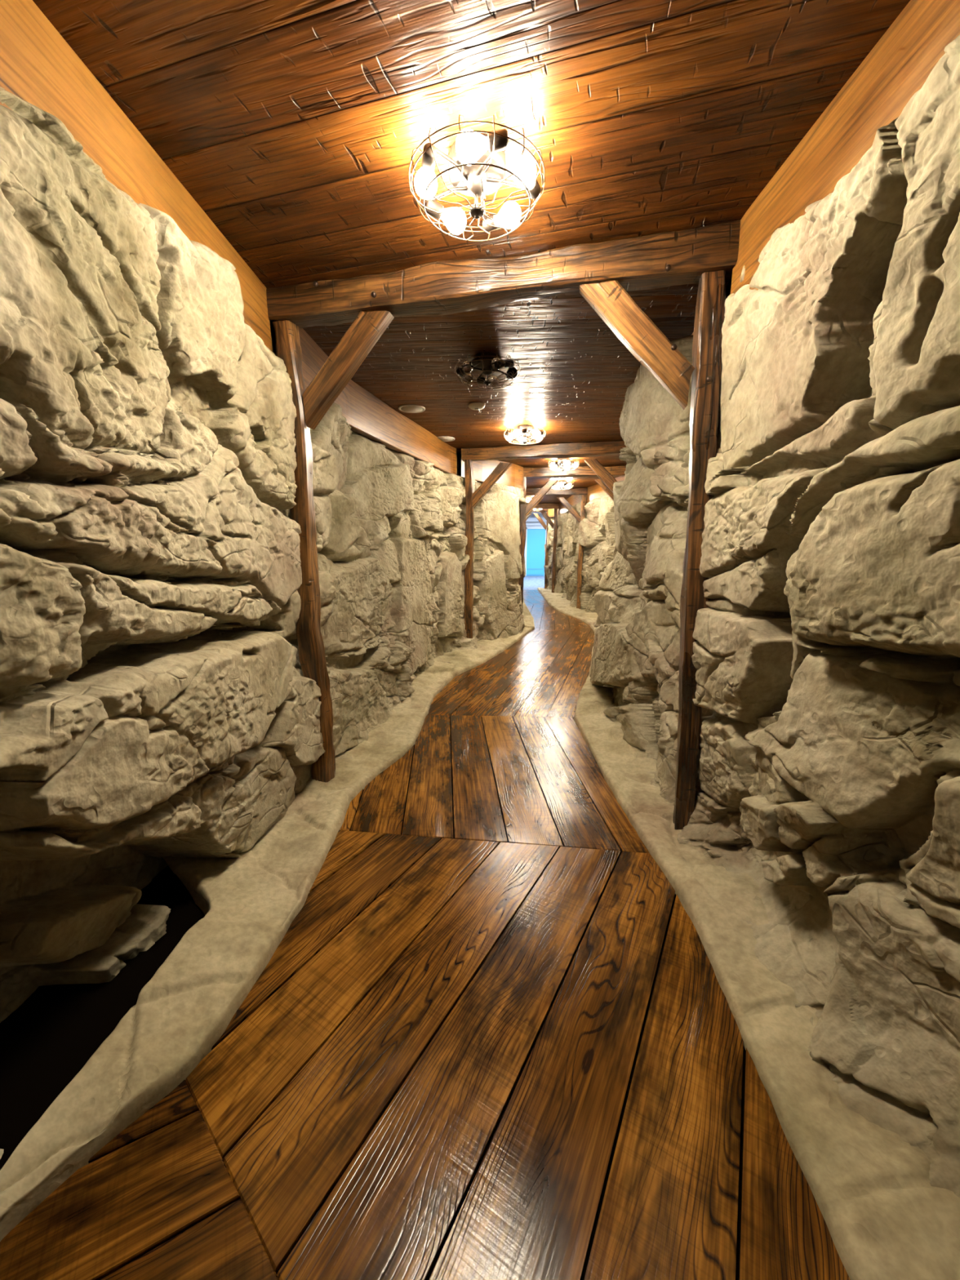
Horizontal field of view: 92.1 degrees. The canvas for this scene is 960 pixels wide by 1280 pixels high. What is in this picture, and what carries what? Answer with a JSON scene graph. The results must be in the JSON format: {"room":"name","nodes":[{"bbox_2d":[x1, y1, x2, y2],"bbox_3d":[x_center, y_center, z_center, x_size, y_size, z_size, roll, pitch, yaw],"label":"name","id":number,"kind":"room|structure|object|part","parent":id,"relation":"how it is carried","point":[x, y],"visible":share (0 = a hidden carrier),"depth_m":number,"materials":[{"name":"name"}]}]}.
{"room":"mine tunnel corridor","nodes":[
{"label":"mine tunnel corridor","id":0,"kind":"room"},
{"bbox_2d":[0,86,526,1159],"bbox_3d":[-0.415,-1.182,6.391,3.464,2.720,18.998,0,11,0],"label":"wall","id":1,"kind":"structure","parent":0,"point":[157,700],"depth_m":1.53,"materials":[{"name":"stone"}]},
{"bbox_2d":[0,0,271,351],"bbox_3d":[-1.085,-1.016,-0.420,0.090,0.340,5.580,0,11,0],"label":"trim","id":2,"kind":"structure","parent":1,"relation":"attached to","point":[37,65],"depth_m":1.26,"materials":[{"name":"brown wood"}]},
{"bbox_2d":[299,328,457,475],"bbox_3d":[-0.794,-1.962,4.248,0.242,0.340,3.835,2,12,11],"label":"trim","id":3,"kind":"structure","parent":1,"relation":"attached to","point":[367,415],"depth_m":4.04,"materials":[{"name":"brown wood"}]},
{"bbox_2d":[0,586,959,1279],"bbox_3d":[1.344,0.099,6.582,4.487,0.184,19.389,2,12,10],"label":"stone floor border","id":4,"kind":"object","parent":1,"relation":"attached to","point":[249,902],"depth_m":1.42,"materials":[{"name":"stone"}]},
{"bbox_2d":[266,219,740,830],"bbox_3d":[-0.014,-0.395,2.371,2.290,2.677,0.170,3,12,13],"label":"frame","id":5,"kind":"object","parent":4,"relation":"on","point":[603,273],"visible":0.88,"depth_m":2.09,"materials":[{"name":"brown wood"}]},
{"bbox_3d":[-0.970,-0.379,2.598,0.155,2.556,0.123,2,12,11],"label":"post","id":6,"kind":"part","parent":5,"relation":"part of","materials":[{"name":"brown wood"}]},
{"bbox_3d":[1.009,-0.298,2.153,0.193,2.573,0.115,3,12,13],"label":"post","id":7,"kind":"part","parent":5,"relation":"part of","materials":[{"name":"brown wood"}]},
{"bbox_2d":[525,508,548,588],"bbox_3d":[1.710,-3.017,15.309,1.180,2.678,0.154,0,11,0],"label":"frame","id":8,"kind":"object","parent":4,"relation":"on","point":[537,516],"visible":0.3,"depth_m":15.19,"materials":[{"name":"brown wood"}]},
{"bbox_3d":[2.218,-2.954,15.319,0.123,2.552,0.117,0,11,0],"label":"post","id":9,"kind":"part","parent":8,"relation":"part of","materials":[{"name":"brown wood"}]},
{"bbox_2d":[525,502,559,592],"bbox_3d":[1.690,-2.765,14.079,1.304,2.673,0.152,1,11,5],"label":"frame","id":10,"kind":"object","parent":4,"relation":"on","point":[547,505],"visible":0.48,"depth_m":13.86,"materials":[{"name":"brown wood"}]},
{"bbox_3d":[2.261,-2.696,14.045,0.136,2.552,0.120,0,11,0],"label":"post","id":11,"kind":"part","parent":10,"relation":"part of","materials":[{"name":"brown wood"}]},
{"bbox_2d":[461,440,626,638],"bbox_3d":[0.855,-1.150,6.093,2.218,2.678,0.157,3,12,12],"label":"frame","id":12,"kind":"object","parent":4,"relation":"on","point":[569,450],"visible":0.64,"depth_m":5.94,"materials":[{"name":"brown wood"}]},
{"bbox_3d":[-0.146,-1.132,6.320,0.136,2.552,0.118,2,12,12],"label":"post","id":13,"kind":"part","parent":12,"relation":"part of","materials":[{"name":"brown wood"}]},
{"bbox_2d":[525,487,587,608],"bbox_3d":[1.550,-2.027,10.428,1.588,2.675,0.154,1,12,6],"label":"frame","id":14,"kind":"object","parent":4,"relation":"on","point":[529,491],"visible":0.52,"depth_m":10.16,"materials":[{"name":"brown wood"}]},
{"bbox_3d":[2.261,-1.952,10.370,0.138,2.552,0.119,0,11,0],"label":"post","id":15,"kind":"part","parent":14,"relation":"part of","materials":[{"name":"brown wood"}]},
{"bbox_2d":[518,465,626,612],"bbox_3d":[1.560,-1.476,7.711,1.892,2.675,0.151,1,12,7],"label":"frame","id":16,"kind":"object","parent":4,"relation":"on","point":[580,471],"visible":0.47,"depth_m":7.48,"materials":[{"name":"brown wood"}]},
{"bbox_3d":[0.704,-1.436,7.822,0.134,2.552,0.118,1,12,6],"label":"post","id":17,"kind":"part","parent":16,"relation":"part of","materials":[{"name":"brown wood"}]},
{"bbox_2d":[457,449,523,488],"bbox_3d":[0.840,-3.269,10.706,0.787,0.340,9.532,2,12,9],"label":"trim","id":18,"kind":"structure","parent":1,"relation":"attached to","point":[513,476],"depth_m":6.83,"materials":[{"name":"brown wood"}]},
{"bbox_2d":[0,575,850,1279],"bbox_3d":[1.600,-0.569,10.241,7.200,0.051,26.300,0,11,0],"label":"floor","id":19,"kind":"structure","parent":0,"point":[669,1208],"depth_m":1.30,"materials":[{"name":"brown wood"}]},
{"bbox_2d":[32,0,910,503],"bbox_3d":[0.900,-2.515,6.123,5.000,0.001,19.000,0,11,0],"label":"ceiling","id":20,"kind":"structure","parent":0,"point":[295,126],"depth_m":1.40,"materials":[{"name":"brown wood"}]},
{"bbox_2d":[398,404,425,413],"bbox_3d":[-0.630,-2.137,4.281,0.250,0.010,0.250,0,11,0],"label":"ceiling speaker","id":21,"kind":"object","parent":20,"relation":"attached to","point":[409,408],"visible":1,"depth_m":4.26,"materials":[{"name":"grey plastic"}]},
{"bbox_2d":[400,405,422,412],"bbox_3d":[-0.630,-2.135,4.281,0.200,0.002,0.199,0,11,0],"label":"grille","id":22,"kind":"object","parent":21,"relation":"attached to","point":[403,408],"depth_m":4.26,"materials":[{"name":"grey plastic"}]},
{"bbox_2d":[437,435,455,441],"bbox_3d":[-0.420,-2.381,5.487,0.250,0.010,0.250,0,11,0],"label":"ceiling speaker","id":23,"kind":"object","parent":20,"relation":"attached to","point":[445,438],"visible":0.87,"depth_m":5.46,"materials":[{"name":"grey plastic"}]},
{"bbox_2d":[438,437,453,441],"bbox_3d":[-0.420,-2.379,5.487,0.200,0.002,0.199,0,11,0],"label":"grille","id":24,"kind":"object","parent":23,"relation":"attached to","point":[445,439],"depth_m":5.50,"materials":[{"name":"grey plastic"}]},
{"bbox_2d":[408,114,545,241],"bbox_3d":[-0.010,-1.497,1.534,0.451,0.175,0.448,0,11,0],"label":"ceiling lamp","id":25,"kind":"object","parent":20,"relation":"attached to","point":[477,160],"visible":1,"depth_m":1.49,"materials":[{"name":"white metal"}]},
{"bbox_2d":[413,142,437,199],"bbox_3d":[-0.172,-1.478,1.467,0.083,0.074,0.155,0,11,0],"label":"bulb","id":26,"kind":"object","parent":25,"relation":"attached to","point":[425,180],"depth_m":1.46,"materials":[{"name":"white glass"}]},
{"bbox_2d":[424,199,466,235],"bbox_3d":[-0.123,-1.518,1.663,0.148,0.074,0.114,0,11,0],"label":"bulb","id":27,"kind":"object","parent":25,"relation":"attached to","point":[453,226],"depth_m":1.65,"materials":[{"name":"white glass"}]},
{"bbox_3d":[-0.108,-1.525,1.584,0.177,0.026,0.017,5,12,21],"label":"arm","id":28,"kind":"part","parent":25,"relation":"part of","materials":[{"name":"black metal"}]},
{"bbox_3d":[-0.093,-1.499,1.456,0.018,0.027,0.177,9,15,39],"label":"arm","id":29,"kind":"part","parent":25,"relation":"part of","materials":[{"name":"black metal"}]},
{"bbox_3d":[-0.010,-1.460,1.541,0.007,0.050,0.007,-11,16,-42],"label":"stem","id":30,"kind":"part","parent":25,"relation":"part of","materials":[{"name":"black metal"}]},
{"bbox_2d":[455,128,508,165],"bbox_3d":[0.006,-1.459,1.371,0.156,0.074,0.076,0,11,0],"label":"bulb","id":31,"kind":"object","parent":25,"relation":"attached to","point":[470,145],"depth_m":1.35,"materials":[{"name":"white glass"}]},
{"bbox_3d":[0.013,-1.536,1.638,0.018,0.027,0.177,1,11,4],"label":"arm","id":32,"kind":"part","parent":25,"relation":"part of","materials":[{"name":"black metal"}]},
{"bbox_3d":[0.036,-1.494,1.429,0.017,0.026,0.177,-7,13,-31],"label":"arm","id":33,"kind":"part","parent":25,"relation":"part of","materials":[{"name":"black metal"}]},
{"bbox_2d":[482,200,520,231],"bbox_3d":[0.077,-1.521,1.677,0.138,0.074,0.128,0,11,0],"label":"bulb","id":34,"kind":"object","parent":25,"relation":"attached to","point":[515,213],"depth_m":1.65,"materials":[{"name":"white glass"}]},
{"bbox_3d":[0.102,-1.517,1.542,0.177,0.027,0.018,-3,12,-14],"label":"arm","id":35,"kind":"part","parent":25,"relation":"part of","materials":[{"name":"black metal"}]},
{"bbox_2d":[512,154,540,199],"bbox_3d":[0.153,-1.484,1.498,0.101,0.074,0.153,0,11,0],"label":"bulb","id":36,"kind":"object","parent":25,"relation":"attached to","point":[526,180],"depth_m":1.45,"materials":[{"name":"white glass"}]},
{"bbox_2d":[468,401,484,409],"bbox_3d":[-0.030,-2.097,4.167,0.150,0.043,0.149,0,11,0],"label":"smoke detector","id":37,"kind":"object","parent":20,"relation":"attached to","point":[475,405],"visible":1,"depth_m":4.12,"materials":[{"name":"grey plastic"}]},
{"bbox_2d":[453,351,519,389],"bbox_3d":[0.050,-1.824,3.151,0.451,0.175,0.448,-6,13,-28],"label":"ceiling lamp","id":38,"kind":"object","parent":20,"relation":"attached to","point":[486,362],"visible":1,"depth_m":3.10,"materials":[{"name":"black metal"}]},
{"bbox_2d":[456,367,472,383],"bbox_3d":[-0.107,-1.831,3.208,0.113,0.074,0.148,0,11,0],"label":"socket","id":39,"kind":"object","parent":38,"relation":"attached to","point":[465,380],"depth_m":3.21,"materials":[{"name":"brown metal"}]},
{"bbox_3d":[-0.063,-1.842,3.149,0.177,0.026,0.017,-1,12,-7],"label":"arm","id":40,"kind":"part","parent":38,"relation":"part of","materials":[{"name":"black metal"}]},
{"bbox_2d":[462,356,481,373],"bbox_3d":[-0.056,-1.793,3.020,0.129,0.074,0.137,0,11,0],"label":"socket","id":41,"kind":"object","parent":38,"relation":"attached to","point":[467,366],"depth_m":3.01,"materials":[{"name":"brown metal"}]},
{"bbox_2d":[476,374,498,386],"bbox_3d":[0.055,-1.852,3.314,0.156,0.074,0.082,0,11,0],"label":"bulb","id":42,"kind":"object","parent":38,"relation":"attached to","point":[494,377],"depth_m":3.29,"materials":[{"name":"clear glass"}]},
{"bbox_2d":[490,356,514,370],"bbox_3d":[0.146,-1.790,3.009,0.152,0.074,0.103,0,11,0],"label":"bulb","id":43,"kind":"object","parent":38,"relation":"attached to","point":[496,363],"depth_m":2.98,"materials":[{"name":"glass"}]},
{"bbox_2d":[506,367,517,380],"bbox_3d":[0.218,-1.829,3.198,0.076,0.074,0.156,0,11,0],"label":"bulb","id":44,"kind":"object","parent":38,"relation":"attached to","point":[511,371],"depth_m":3.13,"materials":[{"name":"glass"}]},
{"bbox_2d":[503,424,546,444],"bbox_3d":[0.480,-2.191,4.964,0.448,0.175,0.451,11,16,43],"label":"ceiling lamp","id":45,"kind":"object","parent":20,"relation":"attached to","point":[524,430],"visible":1,"depth_m":4.89,"materials":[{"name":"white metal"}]},
{"bbox_2d":[506,431,512,440],"bbox_3d":[0.315,-2.188,4.972,0.083,0.074,0.155,0,11,0],"label":"bulb","id":46,"kind":"object","parent":45,"relation":"attached to","point":[508,436],"depth_m":4.97,"materials":[{"name":"white glass"}]},
{"bbox_2d":[511,435,526,443],"bbox_3d":[0.435,-2.220,5.130,0.156,0.074,0.076,0,11,0],"label":"bulb","id":47,"kind":"object","parent":45,"relation":"attached to","point":[517,438],"depth_m":5.11,"materials":[{"name":"white glass"}]},
{"bbox_2d":[513,427,527,436],"bbox_3d":[0.420,-2.155,4.811,0.148,0.074,0.114,0,11,0],"label":"bulb","id":48,"kind":"object","parent":45,"relation":"attached to","point":[517,433],"depth_m":4.79,"materials":[{"name":"white glass"}]},
{"bbox_2d":[532,435,542,440],"bbox_3d":[0.627,-2.205,5.057,0.101,0.074,0.153,0,11,0],"label":"bulb","id":49,"kind":"object","parent":45,"relation":"attached to","point":[539,437],"depth_m":5.00,"materials":[{"name":"white glass"}]},
{"bbox_2d":[532,429,543,436],"bbox_3d":[0.613,-2.165,4.859,0.138,0.074,0.128,0,11,0],"label":"bulb","id":50,"kind":"object","parent":45,"relation":"attached to","point":[535,433],"depth_m":4.82,"materials":[{"name":"white glass"}]},
{"bbox_2d":[525,496,531,503],"bbox_3d":[1.220,-3.600,11.923,0.451,0.175,0.448,-6,13,-28],"label":"ceiling lamp","id":51,"kind":"object","parent":20,"relation":"attached to","point":[528,499],"visible":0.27,"depth_m":11.82,"materials":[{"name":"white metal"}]},
{"bbox_2d":[551,480,573,490],"bbox_3d":[1.600,-3.025,9.080,0.448,0.175,0.451,6,13,26],"label":"ceiling lamp","id":52,"kind":"object","parent":20,"relation":"attached to","point":[560,483],"visible":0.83,"depth_m":8.99,"materials":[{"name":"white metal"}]},
{"bbox_2d":[547,457,578,471],"bbox_3d":[1.220,-2.558,6.777,0.451,0.175,0.448,-2,12,-11],"label":"ceiling lamp","id":53,"kind":"object","parent":20,"relation":"attached to","point":[564,462],"visible":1,"depth_m":6.71,"materials":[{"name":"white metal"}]},
{"bbox_2d":[550,462,558,467],"bbox_3d":[1.076,-2.534,6.682,0.104,0.074,0.152,0,11,0],"label":"socket","id":54,"kind":"object","parent":53,"relation":"attached to","point":[553,464],"depth_m":6.68,"materials":[{"name":"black metal"}]},
{"bbox_2d":[560,465,570,469],"bbox_3d":[1.276,-2.585,6.933,0.149,0.074,0.112,0,11,0],"label":"socket","id":55,"kind":"object","parent":53,"relation":"attached to","point":[568,466],"depth_m":6.90,"materials":[{"name":"black metal"}]},
{"bbox_2d":[563,460,574,466],"bbox_3d":[1.270,-2.520,6.613,0.156,0.074,0.076,0,11,0],"label":"socket","id":56,"kind":"object","parent":53,"relation":"attached to","point":[566,463],"depth_m":6.60,"materials":[{"name":"black metal"}]},
{"bbox_2d":[572,462,577,467],"bbox_3d":[1.385,-2.553,6.776,0.080,0.074,0.156,0,11,0],"label":"socket","id":57,"kind":"object","parent":53,"relation":"attached to","point":[575,465],"depth_m":6.71,"materials":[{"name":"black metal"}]},
{"bbox_2d":[524,513,546,556],"bbox_3d":[2.700,-4.683,22.876,5.000,3.000,0.100,0,11,0],"label":"wall","id":58,"kind":"structure","parent":0,"point":[532,515],"depth_m":22.60,"materials":[{"name":"white paint"}]},
{"bbox_2d":[524,526,546,575],"bbox_3d":[2.760,-4.372,22.903,1.040,2.380,0.090,0,11,0],"label":"door","id":59,"kind":"structure","parent":58,"relation":"in","point":[535,536],"depth_m":22.90,"materials":[{"name":"blue paint"}]},
{"bbox_3d":[2.760,-3.402,23.097,0.840,0.320,0.016,0,11,0],"label":"rail","id":60,"kind":"part","parent":59,"relation":"part of","materials":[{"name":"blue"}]},
{"bbox_2d":[525,523,546,525],"bbox_3d":[2.700,-5.635,22.560,5.000,0.090,0.139,0,11,0],"label":"trim","id":61,"kind":"structure","parent":58,"relation":"attached to","point":[526,524],"depth_m":22.49,"materials":[{"name":"white paint"}]},
{"bbox_2d":[525,517,546,521],"bbox_3d":[2.700,-5.834,22.463,5.000,0.180,0.249,0,11,0],"label":"trim","id":62,"kind":"structure","parent":58,"relation":"attached to","point":[529,519],"depth_m":22.34,"materials":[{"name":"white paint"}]},
{"bbox_2d":[543,35,959,1197],"bbox_3d":[1.854,-1.181,6.386,1.985,2.720,18.987,0,11,0],"label":"wall","id":63,"kind":"structure","parent":0,"point":[826,656],"depth_m":1.37,"materials":[{"name":"stone"}]},
{"bbox_2d":[547,475,624,517],"bbox_3d":[2.373,-3.223,10.475,0.704,0.340,9.974,0,11,2],"label":"trim","id":64,"kind":"structure","parent":63,"relation":"attached to","point":[595,491],"depth_m":10.04,"materials":[{"name":"brown wood"}]},
{"bbox_2d":[730,0,959,293],"bbox_3d":[1.043,-0.971,-0.645,0.086,0.340,5.122,0,11,0],"label":"trim","id":65,"kind":"structure","parent":63,"relation":"attached to","point":[900,64],"depth_m":1.24,"materials":[{"name":"brown wood"}]}
]}

